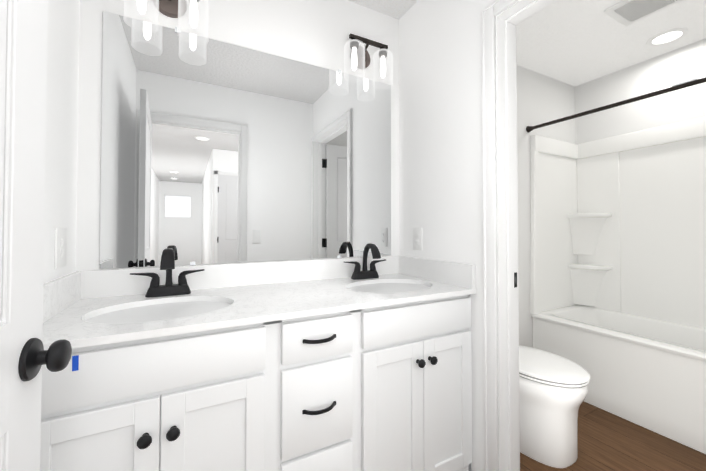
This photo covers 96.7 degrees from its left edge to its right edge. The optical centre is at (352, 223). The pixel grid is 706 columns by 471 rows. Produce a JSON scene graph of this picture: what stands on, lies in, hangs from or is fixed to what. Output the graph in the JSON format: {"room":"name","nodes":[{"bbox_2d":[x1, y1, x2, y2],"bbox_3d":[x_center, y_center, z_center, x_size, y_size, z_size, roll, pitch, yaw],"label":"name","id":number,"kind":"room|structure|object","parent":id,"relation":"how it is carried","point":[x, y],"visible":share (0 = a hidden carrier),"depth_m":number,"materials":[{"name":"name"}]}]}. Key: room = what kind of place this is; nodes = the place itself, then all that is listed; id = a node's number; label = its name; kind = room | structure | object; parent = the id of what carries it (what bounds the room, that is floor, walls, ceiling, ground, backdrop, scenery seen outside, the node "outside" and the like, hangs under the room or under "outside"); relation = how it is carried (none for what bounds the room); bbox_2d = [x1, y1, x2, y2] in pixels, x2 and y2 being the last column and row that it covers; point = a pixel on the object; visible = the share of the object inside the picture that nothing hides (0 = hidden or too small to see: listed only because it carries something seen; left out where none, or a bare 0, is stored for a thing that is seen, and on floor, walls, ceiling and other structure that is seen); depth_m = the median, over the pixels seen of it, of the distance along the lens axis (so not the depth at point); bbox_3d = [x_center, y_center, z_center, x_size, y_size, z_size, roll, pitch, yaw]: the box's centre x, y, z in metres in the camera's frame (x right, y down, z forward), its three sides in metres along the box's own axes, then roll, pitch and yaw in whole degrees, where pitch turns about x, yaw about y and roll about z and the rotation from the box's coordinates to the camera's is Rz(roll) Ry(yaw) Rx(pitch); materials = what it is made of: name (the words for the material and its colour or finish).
{"room":"bathroom","nodes":[
{"label":"bathroom","id":0,"kind":"room"},
{"bbox_2d":[43,0,79,282],"bbox_3d":[-0.724,-0.041,0.452,0.115,2.440,1.595,1,-1,-28],"label":"wall","id":1,"kind":"structure","parent":0,"point":[60,207],"depth_m":1.04,"materials":[{"name":"white paint"}]},
{"bbox_2d":[0,0,71,470],"bbox_3d":[-0.414,0.155,0.247,0.140,2.020,0.726,1,-1,-28],"label":"entry door","id":2,"kind":"structure","parent":1,"relation":"in","point":[25,356],"depth_m":0.50,"materials":[{"name":"white paint"}]},
{"bbox_2d":[54,228,66,268],"bbox_3d":[-0.960,0.079,1.035,0.010,0.130,0.095,1,-1,-28],"label":"light switch","id":3,"kind":"object","parent":1,"relation":"attached to","point":[60,259],"visible":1,"depth_m":1.02,"materials":[{"name":"white plastic"}]},
{"bbox_2d":[43,271,83,322],"bbox_3d":[-0.896,0.225,0.926,0.020,0.103,0.542,1,-1,-28],"label":"backsplash","id":4,"kind":"structure","parent":1,"relation":"attached to","point":[59,293],"depth_m":0.99,"materials":[{"name":"white stone"}]},
{"bbox_2d":[76,0,574,347],"bbox_3d":[0.439,-0.014,2.030,3.643,2.440,0.115,1,-1,-28],"label":"wall","id":5,"kind":"structure","parent":0,"point":[315,32],"depth_m":1.62,"materials":[{"name":"white paint"}]},
{"bbox_2d":[124,0,208,44],"bbox_3d":[-0.745,-0.886,1.269,0.289,0.237,0.155,1,-1,-28],"label":"sconce","id":6,"kind":"object","parent":5,"relation":"attached to","point":[173,8],"visible":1,"depth_m":1.28,"materials":[{"name":"clear glass"}]},
{"bbox_2d":[80,256,399,298],"bbox_3d":[-0.378,0.235,1.517,1.488,0.103,0.020,1,-1,-28],"label":"backsplash","id":7,"kind":"structure","parent":5,"relation":"attached to","point":[111,281],"depth_m":1.44,"materials":[{"name":"white stone"}]},
{"bbox_2d":[100,11,390,268],"bbox_3d":[-0.377,-0.328,1.536,1.358,1.022,0.009,1,-1,-28],"label":"mirror","id":8,"kind":"object","parent":5,"relation":"attached to","point":[213,151],"visible":0.9,"depth_m":1.44,"materials":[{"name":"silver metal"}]},
{"bbox_2d":[344,33,392,88],"bbox_3d":[0.076,-0.878,1.701,0.289,0.237,0.155,1,-1,-28],"label":"sconce","id":9,"kind":"object","parent":5,"relation":"attached to","point":[359,56],"visible":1,"depth_m":1.69,"materials":[{"name":"clear glass"}]},
{"bbox_2d":[526,77,705,132],"bbox_3d":[1.728,-0.745,1.810,0.052,0.070,1.496,1,-1,-28],"label":"rail","id":10,"kind":"object","parent":5,"relation":"attached to","point":[688,83],"visible":1,"depth_m":1.90,"materials":[{"name":"black metal"}]},
{"bbox_2d":[399,0,492,470],"bbox_3d":[0.482,-0.021,1.614,0.115,2.440,0.662,1,-1,-28],"label":"wall","id":11,"kind":"structure","parent":0,"point":[440,139],"depth_m":1.54,"materials":[{"name":"white paint"}]},
{"bbox_2d":[413,228,421,249],"bbox_3d":[0.354,0.084,1.723,0.007,0.121,0.075,1,-1,-28],"label":"outlet","id":12,"kind":"object","parent":11,"relation":"attached to","point":[417,238],"visible":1,"depth_m":1.72,"materials":[{"name":"white plastic"}]},
{"bbox_2d":[400,256,475,286],"bbox_3d":[0.402,0.237,1.610,0.020,0.103,0.542,1,-1,-28],"label":"backsplash","id":13,"kind":"structure","parent":11,"relation":"attached to","point":[464,275],"depth_m":1.54,"materials":[{"name":"white stone"}]},
{"bbox_2d":[348,0,705,86],"bbox_3d":[0.609,-1.275,1.377,4.500,0.060,1.838,1,-1,-28],"label":"ceiling","id":14,"kind":"structure","parent":0,"point":[574,43],"depth_m":2.06,"materials":[{"name":"paint"}]},
{"bbox_2d":[604,0,681,25],"bbox_3d":[1.644,-1.230,1.745,0.275,0.016,0.310,1,-1,-28],"label":"ceiling vent","id":15,"kind":"object","parent":14,"relation":"in","point":[626,12],"visible":1,"depth_m":1.79,"materials":[{"name":"white plastic"}]},
{"bbox_2d":[647,28,687,45],"bbox_3d":[2.075,-1.229,2.074,0.196,0.007,0.196,1,-1,-28],"label":"recessed light","id":16,"kind":"object","parent":14,"relation":"in","point":[667,36],"visible":1,"depth_m":2.06,"materials":[{"name":"white plastic"}]},
{"bbox_2d":[520,401,705,470],"bbox_3d":[2.255,1.171,-1.789,4.500,0.060,8.900,1,-1,-28],"label":"floor","id":17,"kind":"structure","parent":0,"point":[608,441],"depth_m":1.66,"materials":[{"name":"brown wood"}]},
{"bbox_2d":[40,291,476,470],"bbox_3d":[-0.247,0.748,1.257,1.485,0.889,0.588,1,-1,-28],"label":"bathroom vanity","id":18,"kind":"object","parent":17,"relation":"on","point":[364,363],"depth_m":0.99,"materials":[{"name":"white paint"}]},
{"bbox_2d":[42,271,475,346],"bbox_3d":[-0.251,0.293,1.274,1.488,0.020,0.568,1,-1,-28],"label":"countertop","id":19,"kind":"structure","parent":18,"relation":"on","point":[257,300],"depth_m":1.11,"materials":[{"name":"white stone"}]},
{"bbox_2d":[76,295,235,326],"bbox_3d":[-0.625,0.367,1.043,0.470,0.160,0.370,1,-1,-28],"label":"sink","id":20,"kind":"object","parent":19,"relation":"in","point":[195,304],"depth_m":1.08,"materials":[{"name":"white ceramic"}]},
{"bbox_2d":[128,248,203,298],"bbox_3d":[-0.709,0.189,1.205,0.255,0.186,0.153,1,-1,-28],"label":"faucet","id":21,"kind":"object","parent":19,"relation":"on","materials":[{"name":"black metal"}]},
{"bbox_2d":[340,243,387,278],"bbox_3d":[0.087,0.196,1.625,0.255,0.186,0.153,1,-1,-28],"label":"faucet","id":22,"kind":"object","parent":19,"relation":"on","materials":[{"name":"black metal"}]},
{"bbox_2d":[340,279,439,294],"bbox_3d":[0.171,0.374,1.462,0.469,0.160,0.370,1,-1,-28],"label":"sink","id":23,"kind":"object","parent":19,"relation":"in","point":[370,286],"depth_m":1.54,"materials":[{"name":"white ceramic"}]},
{"bbox_2d":[519,346,589,467],"bbox_3d":[0.954,0.801,1.814,0.396,0.802,0.708,1,-1,-28],"label":"toilet","id":24,"kind":"object","parent":17,"relation":"on","point":[553,389],"visible":0.35,"depth_m":1.56,"materials":[{"name":"white ceramic"}]},
{"bbox_2d":[530,117,705,453],"bbox_3d":[2.026,0.250,1.949,0.672,1.910,1.496,1,-1,-28],"label":"tub","id":25,"kind":"object","parent":17,"relation":"on","point":[618,273],"visible":0.96,"depth_m":2.30,"materials":[{"name":"white plastic"}]},
{"bbox_2d":[575,38,705,143],"bbox_3d":[2.434,-0.014,2.028,0.115,2.440,1.750,1,-1,-28],"label":"wall","id":26,"kind":"structure","parent":0,"point":[670,68],"depth_m":2.37,"materials":[{"name":"white paint"}]},
{"bbox_3d":[0.821,-1.064,0.987,0.115,0.377,0.796,1,-1,-28],"label":"wall","id":27,"kind":"structure","parent":0,"visible":0},
{"bbox_2d":[481,0,556,470],"bbox_3d":[0.818,0.137,0.968,0.154,2.102,0.879,1,-1,-28],"label":"door frame","id":28,"kind":"structure","parent":27,"relation":"attached to","point":[501,20],"depth_m":1.29,"materials":[{"name":"white paint"}]}
]}

